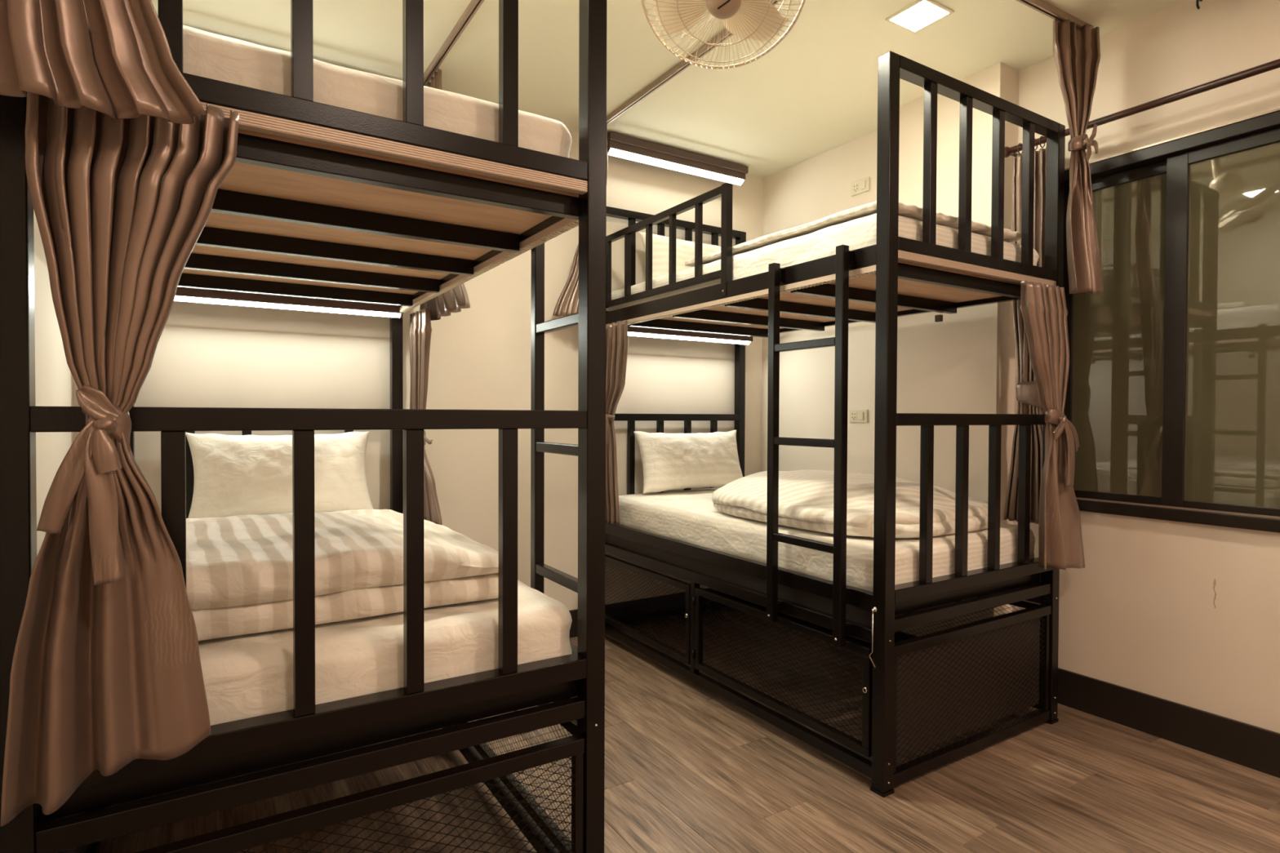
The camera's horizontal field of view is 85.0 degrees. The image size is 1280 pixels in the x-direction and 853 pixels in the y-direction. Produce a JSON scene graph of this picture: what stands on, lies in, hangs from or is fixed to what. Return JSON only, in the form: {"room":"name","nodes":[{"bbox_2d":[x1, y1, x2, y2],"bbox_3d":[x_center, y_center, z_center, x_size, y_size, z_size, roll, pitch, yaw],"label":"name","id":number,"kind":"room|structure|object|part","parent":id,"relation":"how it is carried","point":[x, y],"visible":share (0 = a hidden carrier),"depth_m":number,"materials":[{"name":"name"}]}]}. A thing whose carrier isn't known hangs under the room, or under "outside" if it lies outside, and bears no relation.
{"room":"dormitory","nodes":[
{"label":"dormitory","id":0,"kind":"room"},
{"bbox_2d":[33,209,74,556],"bbox_3d":[-0.757,-0.110,0.340,0.100,2.843,5.385,0,1,-32],"label":"wall","id":1,"kind":"structure","parent":0,"point":[54,379],"depth_m":2.19,"materials":[{"name":"paint"}]},
{"bbox_2d":[73,130,763,610],"bbox_3d":[-0.708,-0.160,3.609,3.660,2.843,0.100,0,1,-32],"label":"wall","id":2,"kind":"structure","parent":0,"point":[206,355],"depth_m":3.52,"materials":[{"name":"paint"}]},
{"bbox_2d":[173,287,404,318],"bbox_3d":[-1.516,-0.517,2.951,0.975,0.050,0.145,0,1,-32],"label":"wall light","id":3,"kind":"object","parent":2,"relation":"attached to","point":[183,294],"visible":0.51,"depth_m":2.90,"materials":[{"name":"brown"}]},
{"bbox_2d":[174,296,400,317],"bbox_3d":[-1.489,-0.499,2.904,0.955,0.016,0.022,0,1,-32],"label":"diffuser","id":4,"kind":"object","parent":3,"relation":"attached to","point":[247,301],"depth_m":2.92,"materials":[{"name":"white plastic"}]},
{"bbox_2d":[568,587,733,637],"bbox_3d":[-0.682,1.069,3.579,3.460,0.146,0.015,0,1,-32],"label":"baseboard","id":5,"kind":"structure","parent":2,"relation":"attached to","point":[574,613],"depth_m":4.02,"materials":[{"name":"black wood"}]},
{"bbox_2d":[607,132,748,186],"bbox_3d":[0.214,-1.519,4.028,0.962,0.110,0.130,0,1,-32],"label":"wall light","id":6,"kind":"object","parent":2,"relation":"attached to","point":[621,146],"visible":0.84,"depth_m":3.95,"materials":[{"name":"brown"}]},
{"bbox_2d":[608,147,744,185],"bbox_3d":[0.229,-1.478,3.990,0.930,0.026,0.032,0,1,-32],"label":"diffuser","id":7,"kind":"object","parent":6,"relation":"attached to","point":[627,153],"depth_m":3.97,"materials":[{"name":"white plastic"}]},
{"bbox_2d":[627,324,752,344],"bbox_3d":[0.263,-0.526,4.067,0.915,0.054,0.145,0,1,-32],"label":"wall light","id":8,"kind":"object","parent":2,"relation":"attached to","point":[632,331],"visible":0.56,"depth_m":4.00,"materials":[{"name":"brown"}]},
{"bbox_2d":[627,332,750,344],"bbox_3d":[0.289,-0.506,4.021,0.895,0.016,0.022,0,1,-32],"label":"diffuser","id":9,"kind":"object","parent":8,"relation":"attached to","point":[675,335],"depth_m":4.03,"materials":[{"name":"white plastic"}]},
{"bbox_2d":[53,608,1279,852],"bbox_3d":[0.745,1.243,1.308,3.660,0.120,5.585,0,1,-32],"label":"floor","id":10,"kind":"structure","parent":0,"point":[688,769],"depth_m":2.24,"materials":[{"name":"brown wood"}]},
{"bbox_2d":[0,0,606,852],"bbox_3d":[-1.020,-0.005,2.158,1.114,2.335,1.957,0,1,-32],"label":"bunk bed","id":11,"kind":"object","parent":10,"relation":"on","point":[317,200],"visible":0.6,"depth_m":1.43,"materials":[{"name":"black paint"}]},
{"bbox_3d":[-0.963,0.012,1.071,0.054,2.335,0.054,0,1,-32],"label":"post","id":12,"kind":"part","parent":11,"relation":"part of","materials":[{"name":"black metal"}]},
{"bbox_3d":[-1.244,0.896,1.508,0.026,0.352,0.939,0,1,-32],"label":"cage door","id":13,"kind":"part","parent":11,"relation":"part of","materials":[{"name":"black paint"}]},
{"bbox_3d":[-1.477,1.110,1.891,0.030,0.040,1.854,0,1,-32],"label":"rail","id":14,"kind":"part","parent":11,"relation":"part of","materials":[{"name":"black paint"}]},
{"bbox_2d":[0,92,239,826],"bbox_3d":[-0.790,0.026,1.080,0.301,1.093,0.116,0,1,-32],"label":"curtain","id":15,"kind":"object","parent":11,"relation":"hanging from","point":[106,673],"visible":0.98,"depth_m":1.06,"materials":[{"name":"brown fabric"}]},
{"bbox_3d":[-1.974,-0.017,2.682,0.054,2.335,0.054,0,1,-32],"label":"post","id":16,"kind":"part","parent":11,"relation":"part of","materials":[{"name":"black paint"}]},
{"bbox_3d":[-1.526,-0.531,2.908,0.986,0.044,0.030,0,1,-32],"label":"deck frame","id":17,"kind":"part","parent":11,"relation":"part of","materials":[{"name":"black paint"}]},
{"bbox_3d":[-0.537,-0.014,1.338,0.958,0.040,0.048,0,1,-32],"label":"footboard","id":18,"kind":"part","parent":11,"relation":"part of","materials":[{"name":"black paint"}]},
{"bbox_3d":[-0.539,0.550,1.347,0.958,0.044,0.048,0,1,-32],"label":"rail","id":19,"kind":"part","parent":11,"relation":"part of","materials":[{"name":"black metal"}]},
{"bbox_3d":[-0.538,0.917,1.349,0.954,0.411,0.030,0,1,-32],"label":"cage panel","id":20,"kind":"part","parent":11,"relation":"part of","materials":[{"name":"black paint"}]},
{"bbox_2d":[182,25,572,157],"bbox_3d":[-1.030,-0.640,2.136,0.951,0.178,1.840,0,1,-32],"label":"mattress","id":21,"kind":"object","parent":11,"relation":"on","point":[208,55],"visible":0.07,"depth_m":1.35,"materials":[{"name":"white fabric"}]},
{"bbox_3d":[-0.535,-0.570,1.330,0.958,0.041,0.048,0,1,-32],"label":"rail","id":22,"kind":"part","parent":11,"relation":"part of","materials":[{"name":"black metal"}]},
{"bbox_2d":[198,579,572,725],"bbox_3d":[-1.034,0.477,2.153,0.951,0.170,1.840,0,1,-32],"label":"mattress","id":23,"kind":"object","parent":11,"relation":"on","point":[246,676],"visible":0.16,"depth_m":1.40,"materials":[{"name":"white fabric"}]},
{"bbox_2d":[185,431,373,518],"bbox_3d":[-1.442,0.196,2.836,0.681,0.352,0.190,0,1,-33],"label":"pillow","id":24,"kind":"object","parent":23,"relation":"on","point":[234,475],"visible":0.83,"depth_m":2.74,"materials":[{"name":"white fabric"}]},
{"bbox_2d":[186,509,498,640],"bbox_3d":[-0.946,0.315,1.912,0.862,0.160,1.226,0,1,-32],"label":"duvet","id":25,"kind":"object","parent":23,"relation":"on","point":[239,568],"visible":0.54,"depth_m":1.48,"materials":[{"name":"white fabric"}]},
{"bbox_3d":[-1.122,-0.022,3.217,0.054,2.335,0.054,0,1,-32],"label":"post","id":26,"kind":"part","parent":11,"relation":"part of","materials":[{"name":"black metal"}]},
{"bbox_3d":[-0.556,-0.503,1.364,0.986,0.044,0.030,0,1,-32],"label":"deck frame","id":27,"kind":"part","parent":11,"relation":"part of","materials":[{"name":"black paint"}]},
{"bbox_2d":[408,307,442,524],"bbox_3d":[-0.942,-0.051,3.071,0.055,0.931,0.446,0,1,-32],"label":"curtain","id":28,"kind":"object","parent":11,"relation":"hanging from","point":[420,329],"visible":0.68,"depth_m":3.09,"materials":[{"name":"brown fabric"}]},
{"bbox_3d":[-0.609,-0.554,2.407,0.030,0.065,1.854,0,1,-32],"label":"rail","id":29,"kind":"part","parent":11,"relation":"part of","materials":[{"name":"black metal"}]},
{"bbox_3d":[-0.617,1.105,2.432,0.030,0.040,1.854,0,1,-32],"label":"rail","id":30,"kind":"part","parent":11,"relation":"part of","materials":[{"name":"black metal"}]},
{"bbox_3d":[-0.375,0.891,2.053,0.026,0.352,0.939,0,1,-32],"label":"cage door","id":31,"kind":"part","parent":11,"relation":"part of","materials":[{"name":"black paint"}]},
{"bbox_3d":[-0.296,0.067,2.019,0.030,1.312,0.032,0,1,-32],"label":"ladder rail","id":32,"kind":"part","parent":11,"relation":"part of","materials":[{"name":"black metal"}]},
{"bbox_3d":[-0.613,0.557,2.424,0.030,0.055,1.854,0,1,-32],"label":"rail","id":33,"kind":"part","parent":11,"relation":"part of","materials":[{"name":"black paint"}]},
{"bbox_3d":[-0.111,0.007,1.606,0.054,2.335,0.054,0,1,-32],"label":"post","id":34,"kind":"part","parent":11,"relation":"part of","materials":[{"name":"black metal"}]},
{"bbox_2d":[604,50,1065,797],"bbox_3d":[0.676,-0.016,3.259,1.099,2.335,1.935,0,1,-32],"label":"bunk bed","id":35,"kind":"object","parent":10,"relation":"on","point":[920,693],"visible":0.84,"depth_m":2.52,"materials":[{"name":"black paint"}]},
{"bbox_2d":[604,320,628,524],"bbox_3d":[-0.164,-0.015,3.612,0.060,1.028,0.372,0,1,-32],"label":"curtain","id":36,"kind":"object","parent":35,"relation":"hanging from","point":[616,333],"visible":0.52,"depth_m":3.57,"materials":[{"name":"brown fabric"}]},
{"bbox_3d":[0.006,0.871,3.434,0.026,0.352,0.827,0,1,-32],"label":"cage door","id":37,"kind":"part","parent":35,"relation":"part of","materials":[{"name":"black paint"}]},
{"bbox_3d":[0.067,-0.641,3.327,0.028,0.028,1.052,0,1,-32],"label":"rail","id":38,"kind":"part","parent":35,"relation":"part of","materials":[{"name":"black metal"}]},
{"bbox_3d":[0.069,-0.983,3.321,0.028,0.033,1.052,0,1,-32],"label":"guard rail","id":39,"kind":"part","parent":35,"relation":"part of","materials":[{"name":"black metal"}]},
{"bbox_3d":[0.193,1.082,4.090,0.943,0.040,0.032,0,1,-32],"label":"rail","id":40,"kind":"part","parent":35,"relation":"part of","materials":[{"name":"black metal"}]},
{"bbox_3d":[0.203,-1.177,4.052,0.943,0.040,0.048,0,1,-32],"label":"headboard","id":41,"kind":"part","parent":35,"relation":"part of","materials":[{"name":"black paint"}]},
{"bbox_3d":[0.199,-0.054,4.069,0.943,0.040,0.048,0,1,-32],"label":"headboard","id":42,"kind":"part","parent":35,"relation":"part of","materials":[{"name":"black paint"}]},
{"bbox_3d":[0.356,-0.763,2.864,0.034,0.460,0.034,0,1,-32],"label":"post","id":43,"kind":"part","parent":35,"relation":"part of","materials":[{"name":"black metal"}]},
{"bbox_3d":[0.271,0.661,3.017,0.030,0.043,1.832,0,1,-32],"label":"rail","id":44,"kind":"part","parent":35,"relation":"part of","materials":[{"name":"black metal"}]},
{"bbox_3d":[0.271,1.099,3.025,0.030,0.040,1.832,0,1,-32],"label":"rail","id":45,"kind":"part","parent":35,"relation":"part of","materials":[{"name":"black metal"}]},
{"bbox_3d":[0.271,0.552,3.015,0.030,0.055,1.832,0,1,-32],"label":"rail","id":46,"kind":"part","parent":35,"relation":"part of","materials":[{"name":"black metal"}]},
{"bbox_3d":[0.619,-0.033,4.333,0.054,2.335,0.054,0,1,-32],"label":"post","id":47,"kind":"part","parent":35,"relation":"part of","materials":[{"name":"black metal"}]},
{"bbox_3d":[0.275,-0.560,2.998,0.030,0.065,1.832,0,1,-32],"label":"rail","id":48,"kind":"part","parent":35,"relation":"part of","materials":[{"name":"black metal"}]},
{"bbox_3d":[0.488,0.061,2.561,0.030,1.312,0.032,0,1,-32],"label":"ladder rail","id":49,"kind":"part","parent":35,"relation":"part of","materials":[{"name":"black metal"}]},
{"bbox_3d":[0.498,0.885,2.651,0.026,0.352,0.939,0,1,-32],"label":"cage door","id":50,"kind":"part","parent":35,"relation":"part of","materials":[{"name":"black paint"}]},
{"bbox_2d":[608,213,1039,311],"bbox_3d":[0.696,-0.645,3.255,0.951,0.166,1.820,0,1,-32],"label":"mattress","id":51,"kind":"object","parent":35,"relation":"on","point":[860,233],"visible":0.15,"depth_m":2.55,"materials":[{"name":"white fabric"}]},
{"bbox_2d":[639,231,720,279],"bbox_3d":[0.278,-0.908,3.932,0.624,0.318,0.181,0,1,-36],"label":"pillow","id":52,"kind":"object","parent":51,"relation":"on","point":[685,250],"visible":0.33,"depth_m":3.80,"materials":[{"name":"white fabric"}]},
{"bbox_2d":[684,200,1021,266],"bbox_3d":[0.845,-0.737,2.930,0.844,0.028,1.125,0,1,-32],"label":"duvet","id":53,"kind":"object","parent":51,"relation":"on","point":[908,211],"visible":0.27,"depth_m":2.52,"materials":[{"name":"white fabric"}]},
{"bbox_2d":[618,488,1035,591],"bbox_3d":[0.692,0.464,3.272,0.951,0.176,1.820,0,1,-32],"label":"mattress","id":54,"kind":"object","parent":35,"relation":"on","point":[691,516],"visible":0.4,"depth_m":2.71,"materials":[{"name":"white fabric"}]},
{"bbox_2d":[633,430,742,493],"bbox_3d":[0.295,0.191,3.942,0.700,0.338,0.198,0,1,-29],"label":"pillow","id":55,"kind":"object","parent":54,"relation":"on","point":[670,461],"visible":0.99,"depth_m":3.85,"materials":[{"name":"white fabric"}]},
{"bbox_2d":[711,469,987,537],"bbox_3d":[0.879,0.292,2.985,0.946,0.173,1.133,0,1,-32],"label":"duvet","id":56,"kind":"object","parent":54,"relation":"on","point":[806,497],"visible":0.63,"depth_m":2.67,"materials":[{"name":"white fabric"}]},
{"bbox_3d":[0.659,0.066,2.290,0.030,1.312,0.032,0,1,-32],"label":"ladder rail","id":57,"kind":"part","parent":35,"relation":"part of","materials":[{"name":"black metal"}]},
{"bbox_3d":[0.779,0.001,2.214,0.054,2.335,0.054,0,1,-32],"label":"post","id":58,"kind":"part","parent":35,"relation":"part of","materials":[{"name":"black metal"}]},
{"bbox_3d":[1.126,-0.565,3.533,0.030,0.065,1.832,0,1,-32],"label":"rail","id":59,"kind":"part","parent":35,"relation":"part of","materials":[{"name":"black metal"}]},
{"bbox_3d":[1.118,1.094,3.557,0.030,0.040,1.832,0,1,-32],"label":"rail","id":60,"kind":"part","parent":35,"relation":"part of","materials":[{"name":"black metal"}]},
{"bbox_3d":[1.180,-0.514,2.503,0.971,0.044,0.030,0,1,-32],"label":"deck frame","id":61,"kind":"part","parent":35,"relation":"part of","materials":[{"name":"black paint"}]},
{"bbox_3d":[1.355,0.880,3.188,0.026,0.352,0.939,0,1,-32],"label":"cage door","id":62,"kind":"part","parent":35,"relation":"part of","materials":[{"name":"black paint"}]},
{"bbox_3d":[1.199,-0.025,2.478,0.943,0.040,0.048,0,1,-32],"label":"footboard","id":63,"kind":"part","parent":35,"relation":"part of","materials":[{"name":"black paint"}]},
{"bbox_3d":[1.196,1.131,2.492,0.943,0.040,0.032,0,1,-32],"label":"rail","id":64,"kind":"part","parent":35,"relation":"part of","materials":[{"name":"black metal"}]},
{"bbox_3d":[1.198,0.905,2.488,0.939,0.411,0.030,0,1,-32],"label":"cage panel","id":65,"kind":"part","parent":35,"relation":"part of","materials":[{"name":"black paint"}]},
{"bbox_3d":[1.196,0.539,2.486,0.943,0.044,0.048,0,1,-32],"label":"rail","id":66,"kind":"part","parent":35,"relation":"part of","materials":[{"name":"black metal"}]},
{"bbox_3d":[1.201,-0.581,2.469,0.943,0.041,0.048,0,1,-32],"label":"rail","id":67,"kind":"part","parent":35,"relation":"part of","materials":[{"name":"black metal"}]},
{"bbox_3d":[1.203,-1.149,2.460,0.943,0.040,0.048,0,1,-32],"label":"footboard","id":68,"kind":"part","parent":35,"relation":"part of","materials":[{"name":"black paint"}]},
{"bbox_3d":[1.618,-0.004,2.741,0.054,2.335,0.054,0,1,-32],"label":"post","id":69,"kind":"part","parent":35,"relation":"part of","materials":[{"name":"black metal"}]},
{"bbox_2d":[1020,280,1084,569],"bbox_3d":[1.562,0.014,2.605,0.416,1.077,0.086,0,1,-32],"label":"curtain","id":70,"kind":"object","parent":35,"relation":"hanging from","point":[1043,308],"visible":1,"depth_m":2.59,"materials":[{"name":"brown fabric"}]},
{"bbox_2d":[151,0,1186,177],"bbox_3d":[0.756,-1.590,1.264,3.660,0.100,5.585,0,1,-32],"label":"ceiling","id":71,"kind":"structure","parent":0,"point":[815,93],"depth_m":2.94,"materials":[{"name":"beige paint"}]},
{"bbox_2d":[423,0,484,86],"bbox_3d":[-0.996,-1.546,2.055,1.234,0.026,2.014,0,1,-32],"label":"ceiling track","id":72,"kind":"object","parent":71,"relation":"attached to","point":[473,7],"visible":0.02,"depth_m":2.79,"materials":[{"name":"beige"}]},
{"bbox_2d":[0,0,205,124],"bbox_3d":[-0.808,-0.978,0.996,0.341,1.062,0.077,0,1,-32],"label":"curtain","id":73,"kind":"object","parent":72,"relation":"hanging from","point":[112,58],"visible":1,"depth_m":1.00,"materials":[{"name":"brown fabric"}]},
{"bbox_2d":[419,67,470,320],"bbox_3d":[-0.837,-1.006,2.975,0.055,1.067,0.641,0,1,-32],"label":"curtain","id":74,"kind":"object","parent":72,"relation":"hanging from","point":[455,299],"visible":0.12,"depth_m":2.96,"materials":[{"name":"brown fabric"}]},
{"bbox_2d":[640,0,805,70],"bbox_3d":[0.231,-1.305,1.919,0.433,0.494,0.418,0,1,-32],"label":"ceiling fan","id":75,"kind":"object","parent":71,"relation":"hanging from","point":[758,20],"visible":1,"depth_m":1.97,"materials":[{"name":"beige plastic"}]},
{"bbox_3d":[0.119,-1.184,1.943,0.169,0.132,0.092,1,1,32],"label":"blade","id":76,"kind":"part","parent":75,"relation":"part of","materials":[{"name":"beige plastic"}]},
{"bbox_3d":[0.316,-1.163,1.972,0.161,0.079,0.149,0,1,-32],"label":"blade","id":77,"kind":"part","parent":75,"relation":"part of","materials":[{"name":"beige plastic"}]},
{"bbox_2d":[606,0,1093,124],"bbox_3d":[0.751,-1.557,3.211,1.199,0.026,1.914,0,1,-32],"label":"ceiling track","id":78,"kind":"object","parent":71,"relation":"attached to","point":[1042,6],"visible":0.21,"depth_m":2.89,"materials":[{"name":"beige metal"}]},
{"bbox_2d":[552,124,608,316],"bbox_3d":[-0.290,-1.056,3.583,0.204,0.982,0.238,1,1,43],"label":"curtain","id":79,"kind":"object","parent":78,"relation":"hanging from","point":[567,304],"visible":0.1,"depth_m":3.60,"materials":[{"name":"brown fabric"}]},
{"bbox_3d":[0.239,-1.555,2.924,0.027,0.026,1.856,0,1,-32],"label":"rail","id":80,"kind":"part","parent":78,"relation":"part of","materials":[{"name":"beige"}]},
{"bbox_3d":[1.246,-1.543,2.434,1.186,0.026,0.027,0,1,-30],"label":"rail","id":81,"kind":"part","parent":78,"relation":"part of","materials":[{"name":"beige"}]},
{"bbox_2d":[1053,17,1103,294],"bbox_3d":[1.669,-1.020,2.654,0.238,1.030,0.092,0,1,-15],"label":"curtain","id":82,"kind":"object","parent":78,"relation":"hanging from","point":[1076,51],"visible":1,"depth_m":2.66,"materials":[{"name":"brown fabric"}]},
{"bbox_2d":[885,0,954,33],"bbox_3d":[1.058,-1.556,2.644,0.174,0.008,0.174,0,1,-32],"label":"recessed light","id":83,"kind":"object","parent":71,"relation":"in","point":[919,15],"visible":1,"depth_m":2.64,"materials":[{"name":"beige plastic"}]},
{"bbox_2d":[894,62,1018,636],"bbox_3d":[1.448,-0.207,3.295,0.142,2.723,0.573,0,1,-32],"label":"wall pier","id":84,"kind":"object","parent":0,"point":[964,362],"visible":0.43,"depth_m":3.17,"materials":[{"name":"paint"}]},
{"bbox_2d":[761,0,1279,733],"bbox_3d":[2.266,-0.128,2.238,0.120,2.843,5.385,0,1,-32],"label":"wall","id":85,"kind":"structure","parent":0,"point":[1187,614],"depth_m":2.66,"materials":[{"name":"paint"}]},
{"bbox_2d":[849,408,867,422],"bbox_3d":[1.194,-0.058,3.820,0.014,0.072,0.122,0,1,-32],"label":"wall outlet","id":86,"kind":"object","parent":85,"relation":"attached to","point":[859,415],"visible":1,"depth_m":3.81,"materials":[{"name":"beige plastic"}]},
{"bbox_2d":[851,411,856,420],"bbox_3d":[1.177,-0.058,3.843,0.002,0.048,0.038,0,1,-32],"label":"socket","id":87,"kind":"object","parent":86,"relation":"attached to","point":[853,413],"depth_m":3.84,"materials":[{"name":"white plastic"}]},
{"bbox_2d":[858,412,863,420],"bbox_3d":[1.203,-0.058,3.798,0.005,0.044,0.030,0,1,-32],"label":"switch","id":88,"kind":"object","parent":86,"relation":"attached to","point":[860,414],"depth_m":3.80,"materials":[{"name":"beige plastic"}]},
{"bbox_2d":[851,177,870,195],"bbox_3d":[1.199,-1.307,3.801,0.014,0.072,0.122,0,1,-32],"label":"wall outlet","id":89,"kind":"object","parent":85,"relation":"attached to","point":[863,185],"visible":1,"depth_m":3.79,"materials":[{"name":"beige plastic"}]},
{"bbox_2d":[853,182,858,192],"bbox_3d":[1.182,-1.307,3.823,0.002,0.048,0.038,0,1,-32],"label":"socket","id":90,"kind":"object","parent":89,"relation":"attached to","point":[855,185],"depth_m":3.82,"materials":[{"name":"white plastic"}]},
{"bbox_2d":[860,180,865,190],"bbox_3d":[1.208,-1.306,3.778,0.005,0.044,0.030,0,1,-32],"label":"switch","id":91,"kind":"object","parent":89,"relation":"attached to","point":[862,182],"depth_m":3.78,"materials":[{"name":"beige plastic"}]},
{"bbox_2d":[1004,58,1279,157],"bbox_3d":[2.103,-1.148,2.237,0.148,0.073,1.888,0,1,-32],"label":"curtain rod","id":92,"kind":"object","parent":85,"relation":"attached to","point":[1273,64],"visible":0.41,"depth_m":2.47,"materials":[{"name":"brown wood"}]},
{"bbox_2d":[1003,135,1046,524],"bbox_3d":[1.628,-0.395,2.905,0.053,1.595,0.201,0,1,-32],"label":"curtain","id":93,"kind":"object","parent":92,"relation":"hanging from","point":[1028,399],"visible":0.47,"depth_m":2.91,"materials":[{"name":"brown fabric"}]},
{"bbox_2d":[1042,107,1279,533],"bbox_3d":[2.201,-0.350,2.288,0.116,1.407,1.705,0,1,-32],"label":"window","id":94,"kind":"structure","parent":85,"relation":"in","point":[1172,402],"depth_m":2.56,"materials":[{"name":"black glass"}]},
{"bbox_3d":[1.915,-0.355,2.788,0.028,1.308,0.485,0,1,-32],"label":"sash","id":95,"kind":"part","parent":94,"relation":"part of","materials":[{"name":"black metal"}]},
{"bbox_3d":[1.915,-0.348,2.788,0.006,1.241,0.357,0,1,-32],"label":"glass pane","id":96,"kind":"part","parent":94,"relation":"part of","materials":[{"name":"yellow"}]},
{"bbox_3d":[2.104,-0.349,2.424,0.028,1.308,0.478,0,1,-32],"label":"sash","id":97,"kind":"part","parent":94,"relation":"part of","materials":[{"name":"black metal"}]},
{"bbox_3d":[2.104,-0.341,2.424,0.006,1.241,0.350,0,1,-32],"label":"glass pane","id":98,"kind":"part","parent":94,"relation":"part of","materials":[{"name":"yellow"}]},
{"bbox_2d":[1057,667,1279,777],"bbox_3d":[2.642,1.114,1.524,0.015,0.146,3.737,0,1,-32],"label":"baseboard","id":99,"kind":"structure","parent":85,"relation":"attached to","point":[1251,746],"depth_m":2.58,"materials":[{"name":"black wood"}]},
{"bbox_2d":[1195,0,1202,8],"bbox_3d":[2.190,-1.505,2.192,0.045,0.049,0.729,0,1,-32],"label":"wall rail","id":100,"kind":"object","parent":85,"relation":"attached to","point":[1197,1],"visible":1,"depth_m":2.49,"materials":[{"name":"black plastic"}]}
]}

